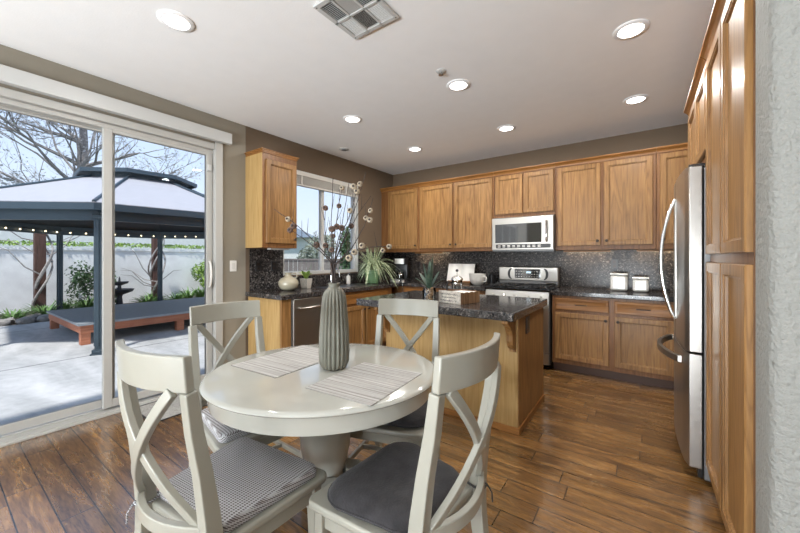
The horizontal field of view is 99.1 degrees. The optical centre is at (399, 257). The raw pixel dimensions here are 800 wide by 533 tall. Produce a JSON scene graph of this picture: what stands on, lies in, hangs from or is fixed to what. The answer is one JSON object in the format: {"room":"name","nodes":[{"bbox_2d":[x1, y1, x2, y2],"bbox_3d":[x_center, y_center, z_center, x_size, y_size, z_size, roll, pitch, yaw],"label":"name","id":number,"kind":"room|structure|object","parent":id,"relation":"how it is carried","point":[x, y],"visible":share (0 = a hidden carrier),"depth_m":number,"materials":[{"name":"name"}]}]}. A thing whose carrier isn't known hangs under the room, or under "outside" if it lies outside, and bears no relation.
{"room":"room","nodes":[
{"label":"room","id":0,"kind":"room"},
{"bbox_2d":[115,288,134,304],"bbox_3d":[-7.899,1.135,9.601,0.680,0.520,0.680,0,0,35],"label":"basin","id":1,"kind":"object","parent":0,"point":[119,292],"depth_m":9.54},
{"bbox_2d":[0,44,392,363],"bbox_3d":[-2.876,-0.045,2.228,0.150,2.820,9.300,0,0,35],"label":"wall","id":2,"kind":"structure","parent":0,"point":[234,282],"depth_m":3.66,"materials":[{"name":"beige paint"}]},
{"bbox_2d":[0,86,222,447],"bbox_3d":[-2.431,0.050,2.811,0.160,2.470,1.865,0,0,35],"label":"door","id":3,"kind":"structure","parent":2,"relation":"in","point":[13,101],"depth_m":2.82,"materials":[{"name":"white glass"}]},
{"bbox_2d":[0,64,231,144],"bbox_3d":[-2.380,-1.235,2.722,0.083,0.110,2.080,0,0,35],"label":"blind valance","id":4,"kind":"object","parent":2,"relation":"attached to","point":[10,76],"visible":1,"depth_m":2.70,"materials":[{"name":"white plastic"}]},
{"bbox_2d":[244,147,298,249],"bbox_3d":[-1.422,-0.622,3.827,0.364,1.062,0.475,0,0,35],"label":"upper cabinet","id":5,"kind":"object","parent":2,"relation":"attached to","point":[270,175],"visible":1,"depth_m":3.69,"materials":[{"name":"brown wood"}]},
{"bbox_2d":[283,170,357,275],"bbox_3d":[-1.083,-0.450,4.726,0.120,1.330,1.350,0,0,35],"label":"window","id":6,"kind":"structure","parent":2,"relation":"in","point":[354,232],"depth_m":4.72,"materials":[{"name":"white plastic"}]},
{"bbox_2d":[297,171,357,197],"bbox_3d":[-1.043,-1.012,4.698,0.057,0.177,1.300,0,0,35],"label":"horizontal blind","id":7,"kind":"object","parent":6,"relation":"attached to","point":[306,180],"visible":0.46,"depth_m":4.65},
{"bbox_2d":[249,249,392,290],"bbox_3d":[-0.896,0.135,4.873,0.011,0.469,2.667,0,0,35],"label":"backsplash","id":8,"kind":"structure","parent":2,"relation":"attached to","point":[265,279],"depth_m":4.07,"materials":[{"name":"black stone"}]},
{"bbox_2d":[0,0,714,174],"bbox_3d":[-0.141,-1.515,0.284,6.860,0.120,9.600,0,0,35],"label":"ceiling","id":9,"kind":"structure","parent":0,"point":[555,71],"depth_m":2.58,"materials":[{"name":"paint"}]},
{"bbox_2d":[157,9,194,31],"bbox_3d":[-1.372,-1.450,2.091,0.196,0.010,0.196,0,0,35],"label":"recessed light","id":10,"kind":"object","parent":9,"relation":"in","point":[175,20],"visible":1,"depth_m":2.08,"materials":[{"name":"paint"}]},
{"bbox_2d":[343,115,361,122],"bbox_3d":[-0.496,-1.450,3.567,0.196,0.010,0.196,0,0,35],"label":"recessed light","id":11,"kind":"object","parent":9,"relation":"in","point":[349,118],"visible":1,"depth_m":3.56,"materials":[{"name":"paint"}]},
{"bbox_2d":[313,0,398,39],"bbox_3d":[-0.252,-1.445,2.001,0.356,0.018,0.356,0,0,35],"label":"ceiling vent","id":12,"kind":"object","parent":9,"relation":"in","point":[357,18],"visible":1,"depth_m":2.02,"materials":[{"name":"white plastic"}]},
{"bbox_2d":[447,79,469,90],"bbox_3d":[0.491,-1.450,2.865,0.196,0.010,0.196,0,0,35],"label":"recessed light","id":13,"kind":"object","parent":9,"relation":"in","point":[457,84],"visible":1,"depth_m":2.85,"materials":[{"name":"paint"}]},
{"bbox_2d":[497,125,515,131],"bbox_3d":[1.190,-1.450,3.816,0.196,0.010,0.196,0,0,35],"label":"recessed light","id":14,"kind":"object","parent":9,"relation":"in","point":[505,128],"visible":1,"depth_m":3.81,"materials":[{"name":"paint"}]},
{"bbox_2d":[613,19,649,39],"bbox_3d":[1.469,-1.450,2.170,0.196,0.010,0.196,0,0,35],"label":"recessed light","id":15,"kind":"object","parent":9,"relation":"in","point":[633,28],"visible":1,"depth_m":2.16,"materials":[{"name":"paint"}]},
{"bbox_2d":[623,94,648,104],"bbox_3d":[2.160,-1.450,3.127,0.196,0.010,0.196,0,0,35],"label":"recessed light","id":16,"kind":"object","parent":9,"relation":"in","point":[635,99],"visible":1,"depth_m":3.11,"materials":[{"name":"paint"}]},
{"bbox_2d":[0,362,726,532],"bbox_3d":[-0.141,1.325,0.284,6.560,0.080,9.300,0,0,35],"label":"floor","id":17,"kind":"structure","parent":0,"point":[598,454],"depth_m":2.06,"materials":[{"name":"brown wood"}]},
{"bbox_2d":[140,394,207,421],"bbox_3d":[-1.875,1.280,3.075,0.450,0.009,0.760,0,0,35],"label":"door mat","id":18,"kind":"object","parent":17,"relation":"on","point":[174,410],"visible":0.1,"depth_m":2.88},
{"bbox_2d":[115,339,326,532],"bbox_3d":[-0.632,0.777,1.214,0.504,1.024,0.568,0,0,30],"label":"dining chair","id":19,"kind":"object","parent":17,"relation":"on","point":[170,375],"visible":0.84,"depth_m":0.97,"materials":[{"name":"white paint"}]},
{"bbox_2d":[126,437,315,532],"bbox_3d":[-0.622,0.839,1.231,0.456,0.087,0.459,0,0,30],"label":"seat cushion","id":20,"kind":"object","parent":19,"relation":"on","point":[251,475],"visible":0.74,"depth_m":1.24,"materials":[{"name":"fabric"}]},
{"bbox_2d":[188,300,302,466],"bbox_3d":[-0.840,0.777,1.854,0.568,1.024,0.504,0,0,40],"label":"dining chair","id":21,"kind":"object","parent":17,"relation":"on","point":[250,310],"visible":0.42,"depth_m":1.95,"materials":[{"name":"white paint"}]},
{"bbox_2d":[201,408,250,442],"bbox_3d":[-0.825,0.839,1.841,0.459,0.087,0.456,0,0,40],"label":"seat cushion","id":22,"kind":"object","parent":21,"relation":"on","point":[223,433],"visible":0.23,"depth_m":1.59,"materials":[{"name":"fabric"}]},
{"bbox_2d":[248,297,290,354],"bbox_3d":[-1.399,0.854,3.641,0.602,0.861,0.115,0,0,35],"label":"base cabinet","id":23,"kind":"object","parent":17,"relation":"on","point":[276,314],"visible":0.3,"depth_m":3.51,"materials":[{"name":"brown wood"}]},
{"bbox_2d":[291,296,321,346],"bbox_3d":[-1.145,0.850,3.911,0.663,0.850,0.605,0,0,35],"label":"dishwasher","id":24,"kind":"object","parent":17,"relation":"on","point":[305,312],"visible":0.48,"depth_m":3.63,"materials":[{"name":"grey metal"}]},
{"bbox_2d":[199,343,433,532],"bbox_3d":[-0.362,0.902,1.659,1.051,0.738,1.015,0,0,35],"label":"dining table","id":25,"kind":"object","parent":17,"relation":"on","point":[238,398],"visible":0.72,"depth_m":1.36,"materials":[{"name":"beige paint"}]},
{"bbox_2d":[231,345,318,377],"bbox_3d":[-0.572,0.531,1.793,0.335,0.002,0.460,0,0,32],"label":"placemat","id":26,"kind":"object","parent":25,"relation":"on","point":[275,365],"visible":0.79,"depth_m":1.73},
{"bbox_2d":[319,283,349,370],"bbox_3d":[-0.320,0.327,1.659,0.146,0.411,0.146,0,0,35],"label":"ribbed vase","id":27,"kind":"object","parent":25,"relation":"on","point":[334,348],"visible":1,"depth_m":1.61,"materials":[{"name":"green ceramic"}]},
{"bbox_2d":[274,209,333,263],"bbox_3d":[-0.456,0.108,1.633,0.286,0.714,0.036,0,0,-6],"label":"stem","id":28,"kind":"object","parent":27,"relation":"in","point":[288,219],"visible":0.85,"depth_m":1.63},
{"bbox_2d":[287,223,333,282],"bbox_3d":[-0.409,0.146,1.592,0.226,0.638,0.039,0,0,-28],"label":"stem","id":29,"kind":"object","parent":27,"relation":"in","point":[293,225],"visible":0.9,"depth_m":1.58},
{"bbox_2d":[321,205,331,282],"bbox_3d":[-0.366,0.097,1.698,0.045,0.736,0.116,0,0,-30],"label":"stem","id":30,"kind":"object","parent":27,"relation":"in","point":[325,208],"visible":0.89,"depth_m":1.70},
{"bbox_2d":[328,183,334,282],"bbox_3d":[-0.323,0.047,1.620,0.033,0.836,0.086,0,0,-10],"label":"stem","id":31,"kind":"object","parent":27,"relation":"in","point":[331,228],"visible":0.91,"depth_m":1.60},
{"bbox_2d":[329,185,344,260],"bbox_3d":[-0.310,0.051,1.688,0.054,0.828,0.072,0,0,35],"label":"stem","id":32,"kind":"object","parent":27,"relation":"in","point":[341,186],"visible":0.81,"depth_m":1.68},
{"bbox_2d":[332,184,348,282],"bbox_3d":[-0.297,0.045,1.671,0.066,0.839,0.071,0,0,35],"label":"stem","id":33,"kind":"object","parent":27,"relation":"in","point":[340,227],"visible":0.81,"depth_m":1.67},
{"bbox_2d":[333,181,361,271],"bbox_3d":[-0.256,0.053,1.617,0.164,0.824,0.039,0,0,20],"label":"stem","id":34,"kind":"object","parent":27,"relation":"in","point":[353,186],"visible":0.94,"depth_m":1.61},
{"bbox_2d":[333,237,365,282],"bbox_3d":[-0.247,0.177,1.575,0.220,0.576,0.048,0,0,39],"label":"stem","id":35,"kind":"object","parent":27,"relation":"in","point":[354,252],"visible":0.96,"depth_m":1.55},
{"bbox_2d":[335,173,365,260],"bbox_3d":[-0.247,0.017,1.686,0.162,0.896,0.037,0,0,-12],"label":"stem","id":36,"kind":"object","parent":27,"relation":"in","point":[365,173],"visible":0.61,"depth_m":1.69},
{"bbox_2d":[335,196,370,264],"bbox_3d":[-0.247,0.070,1.725,0.206,0.791,0.050,0,0,-30],"label":"stem","id":37,"kind":"object","parent":27,"relation":"in","point":[351,226],"visible":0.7,"depth_m":1.72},
{"bbox_2d":[335,199,372,270],"bbox_3d":[-0.230,0.088,1.658,0.206,0.754,0.044,0,0,10],"label":"stem","id":38,"kind":"object","parent":27,"relation":"in","point":[370,210],"visible":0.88,"depth_m":1.64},
{"bbox_2d":[335,233,391,276],"bbox_3d":[-0.182,0.166,1.684,0.287,0.599,0.038,0,0,-5],"label":"stem","id":39,"kind":"object","parent":27,"relation":"in","point":[389,246],"visible":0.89,"depth_m":1.69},
{"bbox_2d":[306,362,421,405],"bbox_3d":[-0.143,0.531,1.482,0.330,0.002,0.400,0,0,31],"label":"placemat","id":40,"kind":"object","parent":25,"relation":"on","point":[365,383],"visible":1,"depth_m":1.45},
{"bbox_2d":[345,288,390,345],"bbox_3d":[-0.662,0.854,4.635,0.651,0.861,1.090,0,0,35],"label":"base cabinet","id":41,"kind":"object","parent":17,"relation":"on","point":[362,320],"visible":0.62,"depth_m":4.38,"materials":[{"name":"brown wood"}]},
{"bbox_2d":[347,299,439,458],"bbox_3d":[-0.019,0.777,1.941,0.504,1.024,0.568,0,0,18],"label":"dining chair","id":42,"kind":"object","parent":17,"relation":"on","point":[387,434],"visible":0.37,"depth_m":2.10,"materials":[{"name":"white paint"}]},
{"bbox_2d":[384,400,427,427],"bbox_3d":[-0.025,0.834,1.920,0.465,0.096,0.463,0,0,18],"label":"seat cushion","id":43,"kind":"object","parent":42,"relation":"on","point":[416,419],"visible":0.1,"depth_m":1.69,"materials":[{"name":"grey fabric"}]},
{"bbox_2d":[309,332,500,532],"bbox_3d":[0.047,0.777,1.206,0.568,1.024,0.504,0,0,39],"label":"dining chair","id":44,"kind":"object","parent":17,"relation":"on","point":[463,504],"visible":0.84,"depth_m":0.99,"materials":[{"name":"white paint"}]},
{"bbox_2d":[327,442,492,532],"bbox_3d":[0.030,0.834,1.220,0.463,0.096,0.465,0,0,39],"label":"seat cushion","id":45,"kind":"object","parent":44,"relation":"on","point":[378,490],"visible":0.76,"depth_m":1.18,"materials":[{"name":"grey fabric"}]},
{"bbox_2d":[403,286,485,294],"bbox_3d":[0.733,0.854,4.954,1.295,0.861,0.654,0,0,35],"label":"base cabinet","id":46,"kind":"object","parent":17,"relation":"on","point":[405,289],"visible":0.05,"depth_m":4.94,"materials":[{"name":"brown wood"}]},
{"bbox_2d":[245,280,492,299],"bbox_3d":[-0.125,0.396,4.303,1.929,0.050,2.729,0,0,35],"label":"countertop","id":47,"kind":"structure","parent":46,"relation":"on","point":[275,294],"depth_m":4.25,"materials":[{"name":"black stone"}]},
{"bbox_2d":[278,272,298,290],"bbox_3d":[-1.276,0.268,3.901,0.224,0.205,0.224,0,0,35],"label":"jug","id":48,"kind":"object","parent":47,"relation":"on","point":[288,282],"visible":1,"depth_m":3.83,"materials":[{"name":"beige ceramic"}]},
{"bbox_2d":[300,268,311,288],"bbox_3d":[-1.158,0.215,4.174,0.164,0.311,0.192,0,0,-12],"label":"succulent plant","id":49,"kind":"object","parent":47,"relation":"on","point":[305,282],"visible":0.99,"depth_m":4.14,"materials":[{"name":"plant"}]},
{"bbox_2d":[319,283,377,287],"bbox_3d":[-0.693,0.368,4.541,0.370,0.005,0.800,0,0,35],"label":"sink","id":50,"kind":"object","parent":47,"relation":"in","point":[354,284],"visible":0.75,"depth_m":4.53,"materials":[{"name":"metal"}]},
{"bbox_2d":[357,246,402,287],"bbox_3d":[-0.295,0.138,4.970,0.712,0.652,0.684,0,0,-5],"label":"spider plant","id":51,"kind":"object","parent":47,"relation":"on","point":[372,270],"visible":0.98,"depth_m":4.93,"materials":[{"name":"green plant"}]},
{"bbox_2d":[393,258,408,280],"bbox_3d":[0.017,0.185,5.582,0.200,0.370,0.240,0,0,15],"label":"coffee maker","id":52,"kind":"object","parent":47,"relation":"on","point":[402,264],"visible":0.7,"depth_m":5.59,"materials":[{"name":"black plastic"}]},
{"bbox_2d":[448,280,471,283],"bbox_3d":[0.896,0.251,5.007,0.340,0.240,0.190,0,0,33],"label":"book stand","id":53,"kind":"object","parent":47,"relation":"on","point":[464,282],"visible":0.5,"depth_m":4.88,"materials":[{"name":"brown wood"}]},
{"bbox_2d":[447,264,474,280],"bbox_3d":[0.886,0.213,4.991,0.410,0.255,0.142,0,0,33],"label":"cookbook","id":54,"kind":"object","parent":53,"relation":"on","point":[465,270],"visible":0.84,"depth_m":4.99,"materials":[{"name":"paper"}]},
{"bbox_2d":[469,273,486,284],"bbox_3d":[1.070,0.293,4.666,0.252,0.155,0.232,0,0,18],"label":"cup","id":55,"kind":"object","parent":47,"relation":"on","point":[475,278],"visible":0.99,"depth_m":4.58,"materials":[{"name":"white ceramic"}]},
{"bbox_2d":[488,274,498,283],"bbox_3d":[1.292,0.300,4.738,0.130,0.140,0.103,0,0,-14],"label":"mug","id":56,"kind":"object","parent":47,"relation":"on","point":[491,277],"visible":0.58,"depth_m":4.70,"materials":[{"name":"ceramic"}]},
{"bbox_2d":[356,290,546,435],"bbox_3d":[0.474,0.828,3.114,1.425,0.913,1.015,0,0,35],"label":"kitchen island","id":57,"kind":"object","parent":17,"relation":"on","point":[518,321],"visible":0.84,"depth_m":2.69,"materials":[{"name":"brown wood"}]},
{"bbox_2d":[356,290,546,321],"bbox_3d":[0.474,0.402,3.114,1.425,0.061,1.015,0,0,35],"label":"island countertop","id":58,"kind":"structure","parent":57,"relation":"on","point":[490,307],"depth_m":2.71,"materials":[{"name":"black stone"}]},
{"bbox_2d":[416,256,442,300],"bbox_3d":[0.237,0.175,2.824,0.167,0.392,0.216,0,0,-38],"label":"potted plant","id":59,"kind":"object","parent":58,"relation":"on","point":[427,279],"visible":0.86,"depth_m":2.80,"materials":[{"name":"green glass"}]},
{"bbox_2d":[446,269,462,289],"bbox_3d":[0.488,0.234,3.063,0.164,0.272,0.110,0,0,-16],"label":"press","id":60,"kind":"object","parent":58,"relation":"on","point":[456,278],"visible":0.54,"depth_m":3.04,"materials":[{"name":"silver glass"}]},
{"bbox_2d":[439,289,479,304],"bbox_3d":[0.495,0.320,2.861,0.253,0.102,0.234,0,0,-40],"label":"wooden crate","id":61,"kind":"object","parent":58,"relation":"on","point":[455,296],"visible":1,"depth_m":2.78,"materials":[{"name":"brown wood"}]},
{"bbox_2d":[485,267,559,364],"bbox_3d":[1.545,0.672,4.314,0.754,1.105,0.697,0,0,35],"label":"gas range","id":62,"kind":"object","parent":17,"relation":"on","point":[530,282],"visible":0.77,"depth_m":4.23,"materials":[{"name":"grey metal"}]},
{"bbox_2d":[485,285,559,291],"bbox_3d":[1.564,0.377,4.342,0.754,0.024,0.630,0,0,35],"label":"cooktop","id":63,"kind":"object","parent":62,"relation":"in","point":[495,288],"depth_m":4.15,"materials":[{"name":"black glass"}]},
{"bbox_2d":[552,295,673,389],"bbox_3d":[2.359,0.854,3.799,1.125,0.861,0.654,0,0,35],"label":"base cabinet","id":64,"kind":"object","parent":17,"relation":"on","point":[610,338],"visible":0.88,"depth_m":3.56,"materials":[{"name":"brown wood"}]},
{"bbox_2d":[551,287,673,301],"bbox_3d":[2.633,0.396,3.622,1.800,0.050,0.644,0,0,35],"label":"countertop","id":65,"kind":"structure","parent":64,"relation":"on","point":[562,291],"depth_m":3.65,"materials":[{"name":"black stone"}]},
{"bbox_2d":[610,273,627,290],"bbox_3d":[2.489,0.271,3.874,0.169,0.200,0.169,0,0,35],"label":"canister","id":66,"kind":"object","parent":65,"relation":"on","point":[618,281],"visible":1,"depth_m":3.81,"materials":[{"name":"white ceramic"}]},
{"bbox_2d":[632,276,648,291],"bbox_3d":[2.635,0.288,3.734,0.149,0.165,0.149,0,0,35],"label":"canister","id":67,"kind":"object","parent":65,"relation":"on","point":[640,284],"visible":1,"depth_m":3.68,"materials":[{"name":"white ceramic"}]},
{"bbox_2d":[657,163,710,481],"bbox_3d":[2.164,0.355,2.164,0.850,1.800,0.905,0,0,35],"label":"refrigerator","id":68,"kind":"object","parent":17,"relation":"on","point":[689,202],"visible":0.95,"depth_m":1.96,"materials":[{"name":"grey metal"}]},
{"bbox_2d":[700,0,754,532],"bbox_3d":[1.709,0.066,1.361,0.680,2.436,0.918,0,0,35],"label":"pantry cabinet","id":69,"kind":"object","parent":17,"relation":"on","point":[728,47],"visible":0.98,"depth_m":1.43,"materials":[{"name":"brown wood"}]},
{"bbox_2d":[422,287,435,300],"bbox_3d":[0.242,0.308,2.809,0.116,0.125,0.116,0,0,35],"label":"jar","id":70,"kind":"object","parent":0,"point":[431,292],"depth_m":2.79,"materials":[{"name":"multicoloured glass"}]},
{"bbox_2d":[393,123,687,291],"bbox_3d":[1.760,-0.045,4.730,4.810,2.820,0.150,0,0,35],"label":"wall","id":71,"kind":"structure","parent":0,"point":[677,134],"depth_m":4.43,"materials":[{"name":"brown paint"}]},
{"bbox_2d":[380,183,418,252],"bbox_3d":[0.073,-0.624,5.602,0.744,1.057,0.379,0,0,35],"label":"upper cabinet","id":72,"kind":"object","parent":71,"relation":"attached to","point":[399,204],"visible":0.89,"depth_m":5.47,"materials":[{"name":"brown wood"}]},
{"bbox_2d":[418,172,494,251],"bbox_3d":[0.863,-0.624,5.041,1.186,1.057,0.379,0,0,35],"label":"upper cabinet","id":73,"kind":"object","parent":71,"relation":"attached to","point":[456,214],"visible":0.92,"depth_m":4.88,"materials":[{"name":"brown wood"}]},
{"bbox_2d":[493,163,555,217],"bbox_3d":[1.659,-0.841,4.478,0.756,0.622,0.373,0,0,35],"label":"upper cabinet","id":74,"kind":"object","parent":71,"relation":"attached to","point":[529,190],"visible":0.84,"depth_m":4.33,"materials":[{"name":"brown wood"}]},
{"bbox_2d":[492,214,558,251],"bbox_3d":[1.629,-0.300,4.432,0.754,0.444,0.468,0,0,35],"label":"microwave oven","id":75,"kind":"object","parent":74,"relation":"attached to","point":[526,233],"visible":0.99,"depth_m":4.25,"materials":[{"name":"grey metal"}]},
{"bbox_2d":[393,250,673,291],"bbox_3d":[1.713,0.135,4.663,4.508,0.469,0.011,0,0,35],"label":"backsplash","id":76,"kind":"structure","parent":71,"relation":"attached to","point":[576,269],"depth_m":4.34,"materials":[{"name":"black stone"}]},
{"bbox_2d":[555,147,655,251],"bbox_3d":[2.367,-0.613,3.972,0.976,1.078,0.379,0,0,35],"label":"upper cabinet","id":77,"kind":"object","parent":71,"relation":"attached to","point":[604,202],"depth_m":3.81,"materials":[{"name":"brown wood"}]},
{"bbox_2d":[656,142,687,248],"bbox_3d":[3.104,-0.624,3.448,0.826,1.057,0.379,0,0,35],"label":"upper cabinet","id":78,"kind":"object","parent":71,"relation":"attached to","point":[671,160],"visible":0.3,"depth_m":3.51,"materials":[{"name":"brown wood"}]},
{"bbox_2d":[755,0,799,532],"bbox_3d":[2.233,-0.045,0.290,2.695,2.820,0.210,0,0,35],"label":"wall","id":79,"kind":"structure","parent":0,"point":[777,22],"depth_m":0.99,"materials":[{"name":"white paint"}]},
{"label":"outside","id":80,"kind":"structure","parent":0,"visible":0},
{"bbox_2d":[0,319,203,435],"bbox_3d":[-3.809,1.435,7.001,6.880,0.100,19.000,0,0,35],"label":"patio","id":81,"kind":"structure","parent":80,"point":[43,369],"depth_m":4.56,"materials":[{"name":"concrete"}]},
{"bbox_2d":[0,167,203,355],"bbox_3d":[-5.544,-0.253,7.252,5.258,3.275,5.258,0,0,40],"label":"gazebo","id":82,"kind":"object","parent":81,"relation":"on","point":[155,204],"visible":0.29,"depth_m":5.67,"materials":[{"name":"metal"}]},
{"bbox_2d":[0,225,203,236],"bbox_3d":[-6.121,-0.617,8.376,5.055,0.066,2.529,0,0,-27],"label":"string lights","id":83,"kind":"object","parent":82,"relation":"hanging from","point":[0,225],"visible":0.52,"depth_m":8.17,"materials":[{"name":"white plastic"}]},
{"bbox_2d":[46,297,203,345],"bbox_3d":[-5.040,1.210,7.323,2.334,0.350,3.240,0,0,35],"label":"platform","id":84,"kind":"object","parent":81,"relation":"on","point":[79,320],"visible":0.7,"depth_m":6.40,"materials":[{"name":"brown wood"}]},
{"bbox_2d":[284,259,342,271],"bbox_3d":[-2.455,0.705,13.211,7.150,1.360,0.084,0,0,-17],"label":"fence","id":85,"kind":"object","parent":81,"relation":"on","point":[313,264],"visible":0.12,"depth_m":12.87,"materials":[{"name":"grey wood"}]},
{"bbox_2d":[338,225,350,268],"bbox_3d":[-1.706,0.156,11.039,0.535,2.491,0.778,0,0,-28],"label":"conifer shrub","id":86,"kind":"object","parent":81,"relation":"on","point":[346,264],"visible":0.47,"depth_m":10.88,"materials":[{"name":"green plant"}]},
{"bbox_3d":[2.707,-0.045,2.039,0.150,2.820,3.140,0,0,35],"label":"wall","id":87,"kind":"structure","parent":0,"visible":0},
{"bbox_2d":[684,55,706,169],"bbox_3d":[2.250,0.066,2.122,0.680,2.436,0.934,0,0,35],"label":"upper cabinet","id":88,"kind":"object","parent":87,"relation":"attached to","point":[695,107],"visible":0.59,"depth_m":2.22,"materials":[{"name":"brown wood"}]},
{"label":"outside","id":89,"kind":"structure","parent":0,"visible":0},
{"bbox_2d":[0,247,203,313],"bbox_3d":[-9.809,0.605,8.811,0.260,1.760,15.000,0,0,35],"label":"wall","id":90,"kind":"structure","parent":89,"point":[16,281],"depth_m":9.71,"materials":[{"name":"white paint"}]},
{"bbox_2d":[0,238,203,249],"bbox_3d":[-8.965,-0.397,9.930,0.405,0.208,8.256,0,0,35],"label":"creeper","id":91,"kind":"object","parent":90,"relation":"on","point":[23,242],"visible":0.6,"depth_m":10.34,"materials":[{"name":"green plant"}]},
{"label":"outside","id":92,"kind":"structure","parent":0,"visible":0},
{"bbox_3d":[-21.625,1.560,24.569,56.280,0.250,75.000,0,0,35],"label":"ground","id":93,"kind":"structure","parent":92,"visible":0},
{"bbox_2d":[0,171,47,185],"bbox_3d":[-17.303,-1.337,16.896,3.228,5.485,3.920,0,0,5],"label":"tree","id":94,"kind":"object","parent":93,"relation":"on","point":[4,183],"visible":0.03,"depth_m":15.88,"materials":[{"name":"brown plant"}]},
{"bbox_2d":[0,297,196,325],"bbox_3d":[-7.595,1.440,9.691,2.390,0.090,19.000,0,0,35],"label":"garden bed","id":95,"kind":"object","parent":93,"relation":"on","point":[194,297],"depth_m":8.28,"materials":[{"name":"plant"}]},
{"bbox_2d":[0,306,36,318],"bbox_3d":[-8.377,1.232,7.391,0.761,0.331,0.803,0,0,0],"label":"plant","id":96,"kind":"object","parent":95,"relation":"on","point":[14,314],"visible":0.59,"depth_m":7.43,"materials":[{"name":"green plant"}]},
{"bbox_2d":[15,317,35,323],"bbox_3d":[-7.949,1.331,7.238,0.257,0.171,0.313,0,0,-10],"label":"rock","id":97,"kind":"object","parent":95,"relation":"on","point":[24,320],"visible":0.94,"depth_m":7.17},
{"bbox_2d":[33,233,45,312],"bbox_3d":[-8.948,0.240,8.469,0.280,2.310,0.280,0,0,35],"label":"wooden post","id":98,"kind":"object","parent":95,"relation":"on","point":[39,240],"visible":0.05,"depth_m":8.41,"materials":[{"name":"brown wood"}]},
{"bbox_2d":[0,231,78,311],"bbox_3d":[-8.846,0.263,8.555,0.471,2.258,2.049,0,0,35],"label":"vine","id":99,"kind":"object","parent":95,"relation":"on","point":[50,259],"visible":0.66,"depth_m":8.38,"materials":[{"name":"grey plant"}]},
{"bbox_2d":[10,300,68,313],"bbox_3d":[-8.199,1.160,7.817,0.853,0.474,1.015,0,0,35],"label":"plant","id":100,"kind":"object","parent":95,"relation":"on","point":[42,310],"visible":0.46,"depth_m":7.82,"materials":[{"name":"green plant"}]},
{"bbox_2d":[36,314,49,321],"bbox_3d":[-7.815,1.333,7.514,0.267,0.182,0.326,0,0,-24],"label":"rock","id":101,"kind":"object","parent":95,"relation":"on","point":[42,318],"visible":0.69,"depth_m":7.41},
{"bbox_2d":[41,301,86,310],"bbox_3d":[-8.242,1.180,8.275,0.851,0.434,0.849,0,0,-25],"label":"plant","id":102,"kind":"object","parent":95,"relation":"on","point":[65,305],"visible":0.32,"depth_m":8.27,"materials":[{"name":"green plant"}]},
{"bbox_2d":[63,297,93,307],"bbox_3d":[-8.120,1.186,8.859,1.081,0.422,1.000,0,0,35],"label":"plant","id":103,"kind":"object","parent":95,"relation":"on","point":[91,303],"visible":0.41,"depth_m":8.81,"materials":[{"name":"green plant"}]},
{"bbox_2d":[64,260,116,305],"bbox_3d":[-8.469,0.731,9.419,1.192,1.363,1.060,0,0,-34],"label":"leafy shrub","id":104,"kind":"object","parent":95,"relation":"on","point":[81,282],"visible":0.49,"depth_m":9.15,"materials":[{"name":"green plant"}]},
{"bbox_2d":[115,277,134,304],"bbox_3d":[-7.899,0.960,9.601,0.680,0.870,0.680,0,0,35],"label":"fountain","id":105,"kind":"object","parent":95,"relation":"on","point":[119,291],"visible":0.69,"depth_m":9.55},
{"bbox_2d":[115,277,128,289],"bbox_3d":[-7.899,0.710,9.601,0.420,0.370,0.420,0,0,35],"label":"basin","id":106,"kind":"object","parent":105,"relation":"in","point":[119,282],"depth_m":9.57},
{"bbox_2d":[128,293,156,302],"bbox_3d":[-7.474,1.211,9.956,0.750,0.371,0.822,0,0,1],"label":"plant","id":107,"kind":"object","parent":95,"relation":"on","point":[147,299],"visible":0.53,"depth_m":9.90,"materials":[{"name":"green plant"}]},
{"bbox_2d":[122,239,176,293],"bbox_3d":[-7.638,-0.018,10.583,0.637,2.816,1.830,0,0,35],"label":"vine","id":108,"kind":"object","parent":95,"relation":"on","point":[149,273],"visible":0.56,"depth_m":10.46,"materials":[{"name":"grey plant"}]},
{"bbox_2d":[151,238,156,296],"bbox_3d":[-7.599,0.240,10.627,0.280,2.310,0.280,0,0,35],"label":"wooden post","id":109,"kind":"object","parent":95,"relation":"on","point":[153,240],"visible":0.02,"depth_m":10.53,"materials":[{"name":"brown wood"}]},
{"bbox_2d":[174,287,203,298],"bbox_3d":[-6.967,1.161,11.289,1.062,0.472,0.959,0,0,-2],"label":"plant","id":110,"kind":"object","parent":95,"relation":"on","point":[187,291],"visible":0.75,"depth_m":11.23,"materials":[{"name":"green plant"}]},
{"bbox_2d":[190,262,203,288],"bbox_3d":[-6.829,0.709,11.912,0.836,1.387,0.794,0,0,35],"label":"leafy shrub","id":111,"kind":"object","parent":95,"relation":"on","point":[200,271],"visible":0.35,"depth_m":11.87,"materials":[{"name":"green plant"}]},
{"bbox_2d":[296,231,336,270],"bbox_3d":[-3.344,0.116,14.142,1.802,2.564,1.856,0,0,-38],"label":"flowering shrub","id":112,"kind":"object","parent":95,"relation":"on","point":[304,255],"visible":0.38,"depth_m":13.89,"materials":[{"name":"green plant"}]},
{"bbox_2d":[0,111,203,184],"bbox_3d":[-17.427,-5.460,17.752,11.724,13.698,12.264,0,0,16],"label":"bare tree","id":113,"kind":"object","parent":93,"relation":"on","point":[83,158],"visible":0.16,"depth_m":17.13,"materials":[{"name":"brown plant"}]},
{"bbox_2d":[0,231,203,249],"bbox_3d":[-14.684,-0.415,11.662,4.550,3.600,14.800,0,0,35],"label":"house","id":114,"kind":"structure","parent":93,"relation":"on","point":[4,235],"depth_m":12.61,"materials":[{"name":"paint"}]},
{"bbox_2d":[284,228,318,270],"bbox_3d":[-9.693,-0.615,24.580,8.000,4.000,5.900,0,0,-7],"label":"gabled house","id":115,"kind":"structure","parent":93,"relation":"on","point":[292,253],"depth_m":22.45,"materials":[{"name":"grey"}]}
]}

